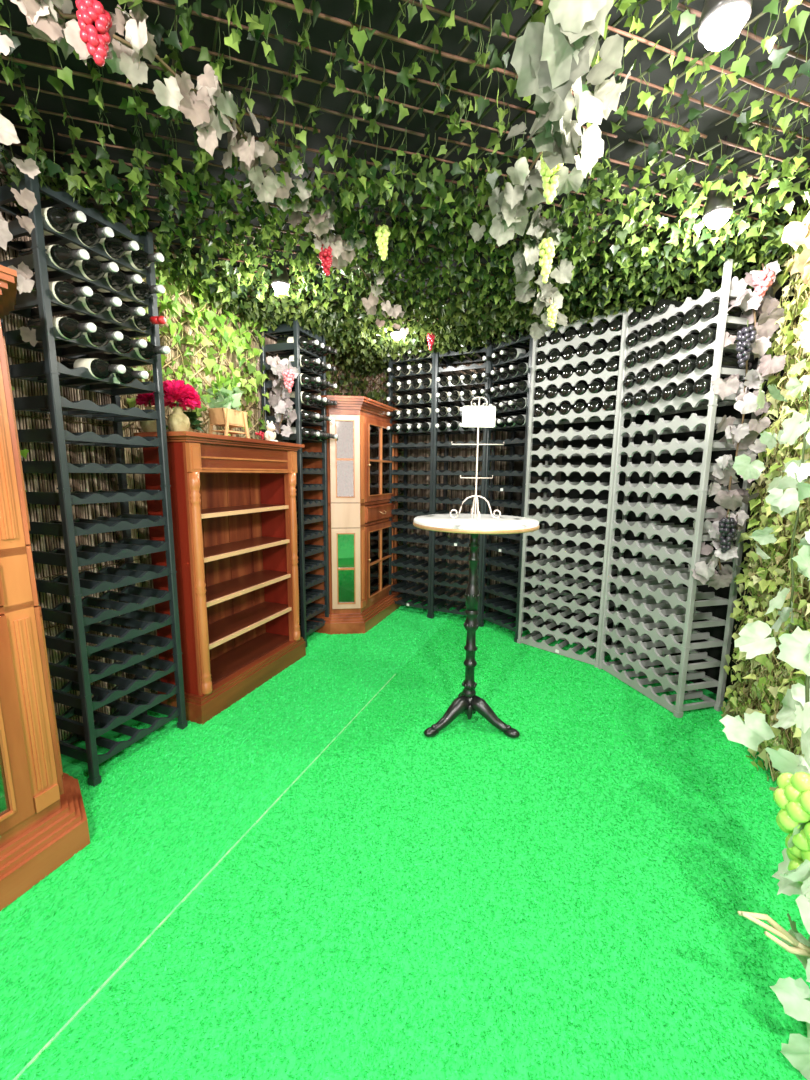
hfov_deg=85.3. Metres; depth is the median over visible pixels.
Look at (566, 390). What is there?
wine bottle
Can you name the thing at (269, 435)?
figurine
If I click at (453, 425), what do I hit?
wine bottle
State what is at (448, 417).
shelf
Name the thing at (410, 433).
shelf
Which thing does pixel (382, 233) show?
grape bunch
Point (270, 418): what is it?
shelf
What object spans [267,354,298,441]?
garland
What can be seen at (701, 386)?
wine bottle
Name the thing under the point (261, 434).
sprig
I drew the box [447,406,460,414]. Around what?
wine bottle
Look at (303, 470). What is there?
shelf
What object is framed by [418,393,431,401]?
wine bottle
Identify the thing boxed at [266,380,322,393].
shelf
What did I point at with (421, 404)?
shelf
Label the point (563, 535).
shelf
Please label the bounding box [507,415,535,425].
wine bottle
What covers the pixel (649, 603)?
shelf
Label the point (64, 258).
wine bottle
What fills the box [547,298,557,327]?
grape bunch
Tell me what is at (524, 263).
garland
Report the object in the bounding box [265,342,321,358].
shelf
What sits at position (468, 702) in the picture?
bistro table
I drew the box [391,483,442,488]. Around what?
shelf
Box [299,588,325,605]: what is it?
shelf
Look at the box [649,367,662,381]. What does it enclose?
wine bottle
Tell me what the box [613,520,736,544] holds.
shelf
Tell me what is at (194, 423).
potted plant
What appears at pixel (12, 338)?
shelf
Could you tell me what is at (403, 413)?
wine bottle
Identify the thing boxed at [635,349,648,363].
wine bottle
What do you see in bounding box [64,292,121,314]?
wine bottle
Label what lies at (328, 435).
wine bottle
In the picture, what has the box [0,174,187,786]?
wine rack
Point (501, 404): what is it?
wine bottle
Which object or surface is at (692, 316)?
wine bottle
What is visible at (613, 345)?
wine bottle
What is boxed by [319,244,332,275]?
grape bunch
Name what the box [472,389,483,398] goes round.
wine bottle
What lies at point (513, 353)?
wine bottle
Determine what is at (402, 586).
shelf
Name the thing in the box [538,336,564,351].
wine bottle
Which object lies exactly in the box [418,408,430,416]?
wine bottle
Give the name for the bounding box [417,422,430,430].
wine bottle
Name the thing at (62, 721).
shelf
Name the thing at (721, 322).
shelf
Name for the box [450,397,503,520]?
card stand
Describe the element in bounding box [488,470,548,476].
shelf
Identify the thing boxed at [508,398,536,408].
wine bottle
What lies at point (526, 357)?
shelf
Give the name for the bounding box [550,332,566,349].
wine bottle
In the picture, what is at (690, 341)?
wine bottle
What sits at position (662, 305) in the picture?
wine bottle
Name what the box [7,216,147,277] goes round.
shelf
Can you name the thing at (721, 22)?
ceiling spotlight
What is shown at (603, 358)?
shelf
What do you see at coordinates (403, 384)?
wine bottle
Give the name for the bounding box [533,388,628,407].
shelf
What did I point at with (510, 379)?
shelf
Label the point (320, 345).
wine bottle
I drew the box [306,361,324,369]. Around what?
wine bottle
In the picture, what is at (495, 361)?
wine bottle
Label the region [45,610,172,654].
shelf
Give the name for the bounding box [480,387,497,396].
wine bottle
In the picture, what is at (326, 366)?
wine bottle
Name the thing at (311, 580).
shelf
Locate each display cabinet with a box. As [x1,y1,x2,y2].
[0,265,89,910]
[297,395,401,634]
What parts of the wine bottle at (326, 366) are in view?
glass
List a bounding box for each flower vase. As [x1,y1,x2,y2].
[136,393,156,431]
[152,379,201,431]
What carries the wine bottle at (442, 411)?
in the wine rack at (445, 540)
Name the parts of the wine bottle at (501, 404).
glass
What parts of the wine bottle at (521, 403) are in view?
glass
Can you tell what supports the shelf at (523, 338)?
attached to the wine rack at (508, 594)
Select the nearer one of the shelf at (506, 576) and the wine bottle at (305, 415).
the wine bottle at (305, 415)
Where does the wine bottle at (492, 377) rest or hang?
in the wine rack at (508, 594)
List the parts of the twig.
stem, stem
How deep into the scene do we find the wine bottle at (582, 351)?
2.76 m
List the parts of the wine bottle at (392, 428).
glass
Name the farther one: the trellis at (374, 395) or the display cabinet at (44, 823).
the trellis at (374, 395)
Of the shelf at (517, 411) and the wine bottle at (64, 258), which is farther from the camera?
the shelf at (517, 411)
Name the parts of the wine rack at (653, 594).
post, post, post, post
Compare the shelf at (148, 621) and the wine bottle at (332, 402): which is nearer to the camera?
the shelf at (148, 621)
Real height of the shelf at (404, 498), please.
0.046 m
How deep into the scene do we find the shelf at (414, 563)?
3.98 m
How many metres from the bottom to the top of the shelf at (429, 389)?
0.046 m
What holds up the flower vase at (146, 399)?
on the bookcase at (233, 499)
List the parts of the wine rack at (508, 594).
post, post, post, post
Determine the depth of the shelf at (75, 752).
1.96 m
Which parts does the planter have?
leg, leg, leg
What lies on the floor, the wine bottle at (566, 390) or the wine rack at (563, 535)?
the wine rack at (563, 535)
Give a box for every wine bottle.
[14,207,85,236]
[18,244,89,271]
[22,281,92,305]
[26,317,96,339]
[60,358,125,378]
[61,258,118,282]
[63,223,113,249]
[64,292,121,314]
[70,326,122,346]
[90,237,138,260]
[92,271,141,292]
[92,303,144,323]
[95,334,146,353]
[103,365,148,383]
[114,312,165,330]
[118,249,163,271]
[119,341,169,359]
[120,281,164,301]
[277,337,318,348]
[279,355,319,366]
[280,427,319,438]
[287,409,319,420]
[290,391,320,402]
[294,373,319,384]
[300,343,323,351]
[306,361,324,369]
[306,376,325,386]
[307,394,326,404]
[307,411,326,421]
[307,428,326,438]
[308,364,330,371]
[311,346,330,353]
[312,382,330,388]
[313,399,330,405]
[314,413,331,422]
[314,430,331,439]
[317,349,336,356]
[317,366,335,373]
[318,384,336,390]
[319,401,336,407]
[320,430,337,440]
[387,353,404,363]
[387,367,404,377]
[387,381,403,391]
[387,396,401,404]
[387,410,401,418]
[387,424,401,432]
[396,423,411,431]
[397,365,414,376]
[397,380,413,390]
[397,395,412,404]
[397,409,410,417]
[398,352,415,362]
[407,349,423,360]
[407,364,424,375]
[407,379,423,389]
[407,394,420,402]
[407,408,421,417]
[407,423,421,431]
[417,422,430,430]
[418,348,431,358]
[418,363,431,373]
[418,378,431,387]
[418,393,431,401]
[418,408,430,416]
[435,421,449,430]
[436,376,450,387]
[436,391,449,400]
[436,407,448,415]
[447,391,461,401]
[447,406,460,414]
[447,421,461,429]
[448,375,462,386]
[459,423,469,429]
[460,374,473,385]
[460,390,472,400]
[461,343,475,355]
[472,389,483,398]
[473,373,484,384]
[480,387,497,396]
[482,356,508,365]
[482,370,498,380]
[484,337,505,348]
[489,401,507,410]
[491,370,507,378]
[491,387,511,395]
[492,353,515,362]
[495,417,506,427]
[497,416,516,426]
[499,399,515,409]
[500,348,528,360]
[500,368,521,376]
[500,384,521,393]
[502,331,529,343]
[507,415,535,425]
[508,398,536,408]
[509,363,538,373]
[509,380,538,391]
[534,406,546,416]
[535,389,547,399]
[536,371,551,381]
[537,353,552,368]
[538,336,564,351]
[547,387,560,397]
[547,405,560,415]
[549,351,565,366]
[549,369,565,384]
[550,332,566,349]
[560,385,574,396]
[560,404,573,414]
[562,367,579,382]
[563,348,581,364]
[564,330,580,346]
[574,383,588,394]
[574,402,587,413]
[576,365,594,380]
[577,345,595,361]
[578,326,596,343]
[587,400,602,411]
[588,381,603,392]
[591,362,605,373]
[592,343,613,359]
[593,322,612,340]
[602,399,615,410]
[604,379,617,391]
[606,360,630,374]
[607,339,620,357]
[609,319,621,337]
[621,395,632,407]
[623,375,634,387]
[624,354,635,367]
[625,333,646,348]
[627,312,650,327]
[632,392,646,405]
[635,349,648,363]
[635,371,649,384]
[637,327,665,344]
[640,305,665,322]
[647,389,661,403]
[649,345,678,361]
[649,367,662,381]
[650,322,681,339]
[654,299,700,316]
[661,386,675,400]
[662,363,678,377]
[665,316,698,333]
[665,339,692,356]
[675,382,693,397]
[678,358,695,373]
[681,334,713,352]
[683,309,716,328]
[693,378,748,394]
[695,353,751,369]
[698,328,737,344]
[700,302,757,318]
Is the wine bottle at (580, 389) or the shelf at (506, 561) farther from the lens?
the shelf at (506, 561)
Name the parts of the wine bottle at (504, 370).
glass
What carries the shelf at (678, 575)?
attached to the wine rack at (653, 594)
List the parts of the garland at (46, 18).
vine stem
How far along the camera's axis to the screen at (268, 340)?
3.14 m
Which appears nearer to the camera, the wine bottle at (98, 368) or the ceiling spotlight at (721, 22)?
the ceiling spotlight at (721, 22)
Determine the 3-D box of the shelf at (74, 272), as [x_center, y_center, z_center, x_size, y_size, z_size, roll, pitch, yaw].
[-1.281,-0.994,1.727,0.272,0.046,0.403,4,9,20]
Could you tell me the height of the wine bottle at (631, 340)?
0.072 m
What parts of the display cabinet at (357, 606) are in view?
panel, apron panel, panel, cornice, glass pane, drawer, door, glass pane, door, panel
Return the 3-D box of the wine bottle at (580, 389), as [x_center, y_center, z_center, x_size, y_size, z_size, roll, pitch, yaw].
[1.215,-0.974,2.903,0.073,0.072,0.302,9,11,44]
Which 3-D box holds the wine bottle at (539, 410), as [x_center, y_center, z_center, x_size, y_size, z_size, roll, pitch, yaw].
[1.018,-0.893,3.114,0.073,0.072,0.302,9,12,44]
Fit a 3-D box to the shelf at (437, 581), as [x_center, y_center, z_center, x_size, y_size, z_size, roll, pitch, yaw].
[0.486,0.362,3.838,0.391,0.046,0.272,5,10,25]
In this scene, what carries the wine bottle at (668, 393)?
in the wine rack at (653, 594)
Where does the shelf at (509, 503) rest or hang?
attached to the wine rack at (508, 594)
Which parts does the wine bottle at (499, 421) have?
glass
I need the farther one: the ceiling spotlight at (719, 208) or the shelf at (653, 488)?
the shelf at (653, 488)
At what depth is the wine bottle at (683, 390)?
2.19 m
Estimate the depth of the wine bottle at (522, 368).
3.03 m
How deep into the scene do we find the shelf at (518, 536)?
3.31 m
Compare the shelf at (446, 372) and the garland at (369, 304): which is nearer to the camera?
the garland at (369, 304)
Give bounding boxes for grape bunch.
[75,0,112,66]
[282,364,294,392]
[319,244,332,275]
[375,219,390,260]
[427,332,434,350]
[538,231,554,283]
[540,151,562,203]
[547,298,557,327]
[718,511,737,552]
[736,320,756,367]
[752,264,774,296]
[773,772,809,882]
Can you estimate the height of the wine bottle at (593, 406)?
0.072 m
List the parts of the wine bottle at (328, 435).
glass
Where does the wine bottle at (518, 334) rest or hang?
in the wine rack at (508, 594)
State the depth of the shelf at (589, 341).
2.80 m
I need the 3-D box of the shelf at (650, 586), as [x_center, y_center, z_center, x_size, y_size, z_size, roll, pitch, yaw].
[1.497,0.286,2.545,0.280,0.087,0.600,-2,9,-15]
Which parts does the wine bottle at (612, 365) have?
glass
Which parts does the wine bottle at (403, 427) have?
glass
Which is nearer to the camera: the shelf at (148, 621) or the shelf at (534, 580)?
the shelf at (148, 621)
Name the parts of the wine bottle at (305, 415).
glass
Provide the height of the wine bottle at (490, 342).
0.085 m
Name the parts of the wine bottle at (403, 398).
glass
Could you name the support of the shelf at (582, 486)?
attached to the wine rack at (563, 535)
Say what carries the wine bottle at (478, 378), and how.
in the wine rack at (445, 540)
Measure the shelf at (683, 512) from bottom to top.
0.087 m
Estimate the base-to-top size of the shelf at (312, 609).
0.046 m
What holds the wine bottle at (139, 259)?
in the wine rack at (50, 372)
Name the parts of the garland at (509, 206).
vine stem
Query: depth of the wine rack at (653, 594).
2.39 m
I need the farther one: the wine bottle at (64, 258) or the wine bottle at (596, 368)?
the wine bottle at (596, 368)
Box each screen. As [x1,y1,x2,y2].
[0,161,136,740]
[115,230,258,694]
[255,304,356,442]
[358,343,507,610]
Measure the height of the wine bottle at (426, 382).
0.085 m
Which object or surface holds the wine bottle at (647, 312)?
in the wine rack at (653, 594)
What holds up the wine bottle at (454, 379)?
in the wine rack at (445, 540)
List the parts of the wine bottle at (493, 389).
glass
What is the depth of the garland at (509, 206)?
1.47 m
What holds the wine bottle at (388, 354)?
in the wine rack at (405, 562)
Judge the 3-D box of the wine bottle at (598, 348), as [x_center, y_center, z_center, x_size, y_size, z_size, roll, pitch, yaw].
[1.284,-1.190,2.806,0.073,0.072,0.302,9,12,44]
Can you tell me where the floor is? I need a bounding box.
[0,600,809,1079]
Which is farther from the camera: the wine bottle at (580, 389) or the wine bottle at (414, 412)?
the wine bottle at (414, 412)
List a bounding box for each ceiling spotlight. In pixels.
[271,237,289,293]
[390,318,401,339]
[698,0,751,50]
[702,136,733,228]
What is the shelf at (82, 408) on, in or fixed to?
attached to the wine rack at (50, 372)
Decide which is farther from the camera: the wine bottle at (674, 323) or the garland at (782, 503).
the wine bottle at (674, 323)
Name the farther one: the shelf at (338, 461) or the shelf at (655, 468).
the shelf at (338, 461)
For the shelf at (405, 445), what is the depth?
3.78 m
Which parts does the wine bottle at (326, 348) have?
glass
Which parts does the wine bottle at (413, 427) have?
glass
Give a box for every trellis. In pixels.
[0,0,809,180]
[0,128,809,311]
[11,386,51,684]
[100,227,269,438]
[211,280,703,377]
[290,344,409,590]
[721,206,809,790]
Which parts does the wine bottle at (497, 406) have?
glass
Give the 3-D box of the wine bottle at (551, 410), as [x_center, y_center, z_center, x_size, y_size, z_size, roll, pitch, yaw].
[1.082,-0.882,3.048,0.073,0.072,0.302,9,12,44]
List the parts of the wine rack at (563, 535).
post, post, post, post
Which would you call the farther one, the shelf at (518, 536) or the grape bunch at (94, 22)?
the shelf at (518, 536)
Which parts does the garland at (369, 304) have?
vine stem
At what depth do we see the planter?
2.36 m
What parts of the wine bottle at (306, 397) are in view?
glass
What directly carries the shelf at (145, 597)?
attached to the wine rack at (50, 372)
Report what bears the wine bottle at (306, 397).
in the wine rack at (308, 610)
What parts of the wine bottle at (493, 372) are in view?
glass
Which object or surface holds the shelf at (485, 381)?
attached to the wine rack at (445, 540)
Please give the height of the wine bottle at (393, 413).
0.085 m
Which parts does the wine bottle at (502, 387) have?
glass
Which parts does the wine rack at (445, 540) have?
post, post, post, post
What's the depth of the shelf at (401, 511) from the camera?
3.88 m
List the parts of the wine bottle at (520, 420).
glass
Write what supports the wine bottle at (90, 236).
in the wine rack at (50, 372)
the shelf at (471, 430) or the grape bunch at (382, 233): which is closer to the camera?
the grape bunch at (382, 233)
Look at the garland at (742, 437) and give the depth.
2.04 m
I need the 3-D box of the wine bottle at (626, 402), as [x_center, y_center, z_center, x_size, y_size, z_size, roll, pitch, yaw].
[1.430,-0.811,2.610,0.302,0.072,0.073,-1,9,-15]
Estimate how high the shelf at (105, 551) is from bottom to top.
0.046 m
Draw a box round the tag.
[113,377,119,383]
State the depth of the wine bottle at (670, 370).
2.26 m
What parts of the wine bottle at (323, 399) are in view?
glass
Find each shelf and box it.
[0,177,145,247]
[0,253,149,307]
[5,326,153,366]
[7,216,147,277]
[9,290,151,338]
[9,361,155,395]
[13,395,157,421]
[17,428,159,447]
[21,461,161,473]
[26,489,163,504]
[29,514,165,535]
[32,538,167,566]
[36,562,168,596]
[41,586,170,625]
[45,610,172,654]
[48,634,173,682]
[52,654,175,710]
[55,676,177,737]
[59,698,178,764]
[212,430,245,433]
[265,324,321,342]
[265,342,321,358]
[266,361,321,376]
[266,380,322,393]
[267,398,322,410]
[268,416,322,426]
[274,433,322,442]
[294,451,323,458]
[295,483,323,490]
[296,468,323,473]
[296,499,323,507]
[297,514,324,524]
[297,529,324,541]
[297,543,324,557]
[298,558,325,573]
[298,573,325,589]
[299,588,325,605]
[299,603,325,620]
[299,617,325,636]
[337,460,352,463]
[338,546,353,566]
[391,470,429,474]
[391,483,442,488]
[391,495,440,502]
[391,508,442,515]
[391,520,424,529]
[391,532,441,543]
[391,545,441,556]
[391,557,441,569]
[391,569,441,583]
[391,580,440,596]
[392,354,446,366]
[392,368,443,381]
[392,383,445,395]
[392,399,445,409]
[392,413,444,422]
[392,427,444,435]
[392,441,443,448]
[392,456,440,461]
[393,593,440,609]
[434,561,486,574]
[434,574,486,587]
[434,586,485,601]
[434,599,485,614]
[435,536,487,546]
[435,549,487,561]
[436,470,489,475]
[436,484,489,490]
[436,497,489,504]
[436,510,488,513]
[437,426,491,434]
[437,440,491,447]
[437,455,490,461]
[438,362,493,376]
[438,379,493,391]
[438,394,493,406]
[438,411,461,420]
[439,347,485,363]
[483,597,540,616]
[483,611,539,631]
[484,569,542,586]
[484,583,541,601]
[485,541,543,555]
[485,555,542,570]
[486,533,544,540]
[487,485,547,492]
[487,499,546,508]
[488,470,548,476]
[489,438,550,446]
[489,454,549,461]
[490,422,551,431]
[491,370,540,384]
[491,388,539,400]
[492,351,539,367]
[493,333,539,351]
[495,513,545,523]
[496,405,547,416]
[521,630,608,664]
[522,601,612,631]
[522,616,610,648]
[523,587,614,615]
[524,572,615,598]
[525,557,617,581]
[526,527,619,547]
[526,542,618,564]
[527,512,621,529]
[528,496,622,512]
[529,480,623,494]
[530,462,610,475]
[531,425,628,441]
[531,444,626,458]
[532,408,630,424]
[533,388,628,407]
[534,368,618,390]
[535,348,619,372]
[536,328,621,354]
[544,310,633,336]
[602,641,717,692]
[602,658,715,712]
[604,624,720,671]
[605,607,722,650]
[607,591,725,629]
[608,573,728,608]
[610,555,730,587]
[611,538,733,565]
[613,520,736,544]
[614,501,736,522]
[615,481,728,499]
[617,460,735,477]
[618,437,738,457]
[620,413,750,437]
[622,391,736,417]
[623,366,749,396]
[625,340,753,376]
[627,316,757,355]
[628,288,765,334]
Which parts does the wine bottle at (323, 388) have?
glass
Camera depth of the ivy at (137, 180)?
1.77 m
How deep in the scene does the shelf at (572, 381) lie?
2.84 m
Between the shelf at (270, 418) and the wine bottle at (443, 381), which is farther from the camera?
the wine bottle at (443, 381)
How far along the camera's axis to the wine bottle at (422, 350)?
3.52 m
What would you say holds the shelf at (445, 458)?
attached to the wine rack at (445, 540)
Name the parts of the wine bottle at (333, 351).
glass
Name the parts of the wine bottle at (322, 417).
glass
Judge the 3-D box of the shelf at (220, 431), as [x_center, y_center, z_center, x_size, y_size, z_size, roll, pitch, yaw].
[-0.970,-0.596,2.431,0.090,0.008,0.164,4,9,20]
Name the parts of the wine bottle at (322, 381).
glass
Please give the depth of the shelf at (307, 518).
3.25 m
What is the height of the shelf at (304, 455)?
0.046 m
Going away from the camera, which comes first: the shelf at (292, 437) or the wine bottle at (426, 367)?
the shelf at (292, 437)
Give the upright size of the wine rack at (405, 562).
2.230 m
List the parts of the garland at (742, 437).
vine stem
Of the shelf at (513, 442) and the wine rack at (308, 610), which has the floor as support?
the wine rack at (308, 610)
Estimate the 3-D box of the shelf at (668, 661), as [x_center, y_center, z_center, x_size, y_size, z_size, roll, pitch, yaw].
[1.494,0.625,2.596,0.280,0.087,0.600,-2,9,-15]
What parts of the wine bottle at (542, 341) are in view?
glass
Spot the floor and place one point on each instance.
(72, 767)
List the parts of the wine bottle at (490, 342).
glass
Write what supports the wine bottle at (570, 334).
in the wine rack at (563, 535)
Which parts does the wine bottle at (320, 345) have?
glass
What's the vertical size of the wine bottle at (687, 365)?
0.072 m
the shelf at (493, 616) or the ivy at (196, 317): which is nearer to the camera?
the ivy at (196, 317)
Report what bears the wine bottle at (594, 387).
in the wine rack at (563, 535)
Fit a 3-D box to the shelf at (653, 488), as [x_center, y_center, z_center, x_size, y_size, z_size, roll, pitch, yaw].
[1.503,-0.279,2.460,0.280,0.087,0.600,-2,9,-15]
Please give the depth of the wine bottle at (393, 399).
3.70 m
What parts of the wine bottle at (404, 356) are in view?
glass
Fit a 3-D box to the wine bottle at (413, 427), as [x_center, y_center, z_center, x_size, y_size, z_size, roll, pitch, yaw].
[0.106,-0.955,3.719,0.074,0.085,0.303,6,10,30]
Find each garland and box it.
[0,33,41,346]
[10,0,366,266]
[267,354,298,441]
[336,260,408,336]
[469,122,588,245]
[511,0,633,195]
[513,204,574,341]
[688,261,788,589]
[719,191,809,771]
[732,326,809,633]
[765,747,809,1079]
[781,217,809,284]
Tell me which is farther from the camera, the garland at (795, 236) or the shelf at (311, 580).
the shelf at (311, 580)
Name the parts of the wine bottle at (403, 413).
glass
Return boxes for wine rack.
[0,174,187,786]
[259,319,329,646]
[388,350,448,617]
[430,346,498,621]
[479,333,556,642]
[517,298,634,667]
[598,259,777,717]
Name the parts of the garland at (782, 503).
vine stem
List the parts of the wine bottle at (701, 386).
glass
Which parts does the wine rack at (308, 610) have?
post, post, post, post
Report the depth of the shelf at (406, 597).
4.03 m
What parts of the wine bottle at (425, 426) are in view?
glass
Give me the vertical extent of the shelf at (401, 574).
0.046 m
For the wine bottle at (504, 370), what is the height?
0.085 m
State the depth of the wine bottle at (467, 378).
3.41 m
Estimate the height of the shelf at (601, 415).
0.087 m
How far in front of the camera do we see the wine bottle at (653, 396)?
2.38 m
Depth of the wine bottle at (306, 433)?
2.98 m
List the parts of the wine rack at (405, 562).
post, post, post, post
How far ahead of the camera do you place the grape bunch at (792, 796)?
0.97 m
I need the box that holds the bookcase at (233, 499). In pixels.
[134,431,305,724]
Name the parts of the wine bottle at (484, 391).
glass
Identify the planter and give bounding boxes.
[200,371,249,437]
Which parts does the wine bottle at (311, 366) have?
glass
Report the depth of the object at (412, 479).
4.03 m
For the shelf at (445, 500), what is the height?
0.046 m
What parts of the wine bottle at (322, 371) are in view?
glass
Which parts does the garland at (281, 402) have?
vine stem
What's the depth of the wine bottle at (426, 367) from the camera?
3.53 m
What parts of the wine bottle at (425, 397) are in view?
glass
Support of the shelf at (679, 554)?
attached to the wine rack at (653, 594)
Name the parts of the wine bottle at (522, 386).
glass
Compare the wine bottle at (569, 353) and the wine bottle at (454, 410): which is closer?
the wine bottle at (569, 353)
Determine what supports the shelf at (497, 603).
attached to the wine rack at (508, 594)
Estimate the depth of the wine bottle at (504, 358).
3.18 m
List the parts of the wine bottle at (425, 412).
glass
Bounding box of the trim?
[13,674,395,1079]
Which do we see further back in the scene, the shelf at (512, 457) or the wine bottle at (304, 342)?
the shelf at (512, 457)
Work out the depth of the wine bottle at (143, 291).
1.78 m
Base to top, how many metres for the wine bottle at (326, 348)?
0.085 m
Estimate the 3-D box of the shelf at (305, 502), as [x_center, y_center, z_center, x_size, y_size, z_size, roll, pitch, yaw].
[-0.789,-0.270,3.232,0.272,0.046,0.300,4,9,20]
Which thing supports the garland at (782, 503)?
attached to the ivy at (774, 688)
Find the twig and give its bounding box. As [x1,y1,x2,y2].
[737,911,809,957]
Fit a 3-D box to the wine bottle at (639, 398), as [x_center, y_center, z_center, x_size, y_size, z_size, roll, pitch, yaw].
[1.445,-0.798,2.515,0.302,0.072,0.073,-2,9,-15]
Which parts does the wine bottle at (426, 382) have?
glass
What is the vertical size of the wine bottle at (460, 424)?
0.085 m
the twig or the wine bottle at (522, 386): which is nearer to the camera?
the twig
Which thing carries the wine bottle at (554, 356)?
in the wine rack at (563, 535)
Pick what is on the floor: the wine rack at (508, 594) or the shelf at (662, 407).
the wine rack at (508, 594)
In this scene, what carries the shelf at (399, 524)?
attached to the wine rack at (405, 562)
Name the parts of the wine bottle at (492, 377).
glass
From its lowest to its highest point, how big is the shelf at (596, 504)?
0.087 m
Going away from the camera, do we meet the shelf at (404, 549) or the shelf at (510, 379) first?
the shelf at (510, 379)
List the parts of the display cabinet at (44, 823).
drawer, cornice, panel, door, apron panel, panel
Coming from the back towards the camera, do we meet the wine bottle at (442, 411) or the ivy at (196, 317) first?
the wine bottle at (442, 411)
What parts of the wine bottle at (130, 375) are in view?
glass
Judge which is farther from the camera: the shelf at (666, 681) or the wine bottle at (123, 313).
the shelf at (666, 681)
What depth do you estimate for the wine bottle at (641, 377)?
2.45 m
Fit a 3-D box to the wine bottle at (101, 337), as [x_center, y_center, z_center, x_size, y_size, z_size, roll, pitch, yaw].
[-1.192,-0.776,1.671,0.303,0.085,0.074,4,9,20]
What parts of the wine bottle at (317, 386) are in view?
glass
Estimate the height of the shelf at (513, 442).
0.046 m
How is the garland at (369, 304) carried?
attached to the ivy at (137, 180)
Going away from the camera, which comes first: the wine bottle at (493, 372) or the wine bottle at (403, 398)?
the wine bottle at (493, 372)
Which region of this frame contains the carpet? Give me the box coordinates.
[0,600,809,1079]
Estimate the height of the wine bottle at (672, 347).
0.072 m
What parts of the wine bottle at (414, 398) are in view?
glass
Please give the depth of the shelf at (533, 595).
3.10 m
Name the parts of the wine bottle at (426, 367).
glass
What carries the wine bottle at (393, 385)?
in the wine rack at (405, 562)
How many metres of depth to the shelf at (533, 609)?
3.11 m
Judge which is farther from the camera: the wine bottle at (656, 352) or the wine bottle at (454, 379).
the wine bottle at (454, 379)
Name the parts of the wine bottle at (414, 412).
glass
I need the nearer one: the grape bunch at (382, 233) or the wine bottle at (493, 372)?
the grape bunch at (382, 233)
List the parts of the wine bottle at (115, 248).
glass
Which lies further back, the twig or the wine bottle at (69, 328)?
the wine bottle at (69, 328)
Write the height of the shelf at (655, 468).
0.087 m
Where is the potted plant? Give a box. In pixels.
[166,412,203,431]
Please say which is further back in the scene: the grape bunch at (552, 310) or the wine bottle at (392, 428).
the wine bottle at (392, 428)
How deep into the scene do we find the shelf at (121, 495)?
1.74 m
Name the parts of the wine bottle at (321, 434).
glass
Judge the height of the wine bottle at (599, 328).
0.072 m
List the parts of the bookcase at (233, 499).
panel, panel, shelf, shelf, frieze moulding, shelf, shelf, shelf, panel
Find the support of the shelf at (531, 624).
attached to the wine rack at (563, 535)
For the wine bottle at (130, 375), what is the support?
in the wine rack at (50, 372)
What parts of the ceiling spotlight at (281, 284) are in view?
lamp shade, bulb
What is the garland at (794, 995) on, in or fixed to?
on the floor
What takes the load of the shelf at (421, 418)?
attached to the wine rack at (405, 562)
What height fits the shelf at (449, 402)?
0.046 m
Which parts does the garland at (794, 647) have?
vine stem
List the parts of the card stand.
stem, card plate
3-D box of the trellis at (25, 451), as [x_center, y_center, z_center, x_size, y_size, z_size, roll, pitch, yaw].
[-1.502,-0.105,1.656,0.128,2.023,0.187,1,9,0]
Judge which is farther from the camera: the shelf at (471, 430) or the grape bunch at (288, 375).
the shelf at (471, 430)
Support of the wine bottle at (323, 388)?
in the wine rack at (308, 610)
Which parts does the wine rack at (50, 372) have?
post, post, post, post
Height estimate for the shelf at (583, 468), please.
0.087 m
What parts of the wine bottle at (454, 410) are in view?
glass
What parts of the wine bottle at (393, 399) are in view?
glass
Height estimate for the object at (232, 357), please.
2.380 m
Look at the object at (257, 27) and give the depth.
1.18 m
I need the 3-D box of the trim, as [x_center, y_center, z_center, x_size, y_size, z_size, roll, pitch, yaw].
[-0.510,1.008,1.645,0.006,0.004,2.442,4,9,21]
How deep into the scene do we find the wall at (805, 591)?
1.95 m
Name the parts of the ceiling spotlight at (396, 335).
lamp shade, bulb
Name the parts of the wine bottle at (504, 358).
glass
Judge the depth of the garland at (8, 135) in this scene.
1.32 m
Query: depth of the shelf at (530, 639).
3.13 m
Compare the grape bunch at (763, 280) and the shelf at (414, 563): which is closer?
the grape bunch at (763, 280)
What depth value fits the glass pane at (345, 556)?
3.78 m
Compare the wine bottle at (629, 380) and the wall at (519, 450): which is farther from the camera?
the wall at (519, 450)
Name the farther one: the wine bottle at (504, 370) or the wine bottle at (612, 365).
the wine bottle at (504, 370)
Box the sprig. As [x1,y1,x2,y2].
[255,431,264,439]
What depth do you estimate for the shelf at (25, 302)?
1.67 m
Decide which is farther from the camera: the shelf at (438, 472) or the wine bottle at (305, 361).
the shelf at (438, 472)
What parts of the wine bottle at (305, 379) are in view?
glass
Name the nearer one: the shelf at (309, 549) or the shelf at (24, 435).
the shelf at (24, 435)
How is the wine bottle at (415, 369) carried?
in the wine rack at (405, 562)
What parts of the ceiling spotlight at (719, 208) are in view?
bulb, lamp shade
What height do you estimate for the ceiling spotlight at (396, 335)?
0.306 m
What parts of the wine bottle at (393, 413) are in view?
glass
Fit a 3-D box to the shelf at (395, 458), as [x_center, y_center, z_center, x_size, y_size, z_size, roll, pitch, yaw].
[0.117,-0.713,3.878,0.387,0.046,0.272,6,10,30]
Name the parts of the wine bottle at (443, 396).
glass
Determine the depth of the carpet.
1.44 m
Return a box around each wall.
[0,145,331,744]
[378,321,568,629]
[551,238,800,701]
[747,283,809,754]
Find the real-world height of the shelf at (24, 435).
0.046 m
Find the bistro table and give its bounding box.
[413,514,538,737]
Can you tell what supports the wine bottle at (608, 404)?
in the wine rack at (563, 535)
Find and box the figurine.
[264,420,277,441]

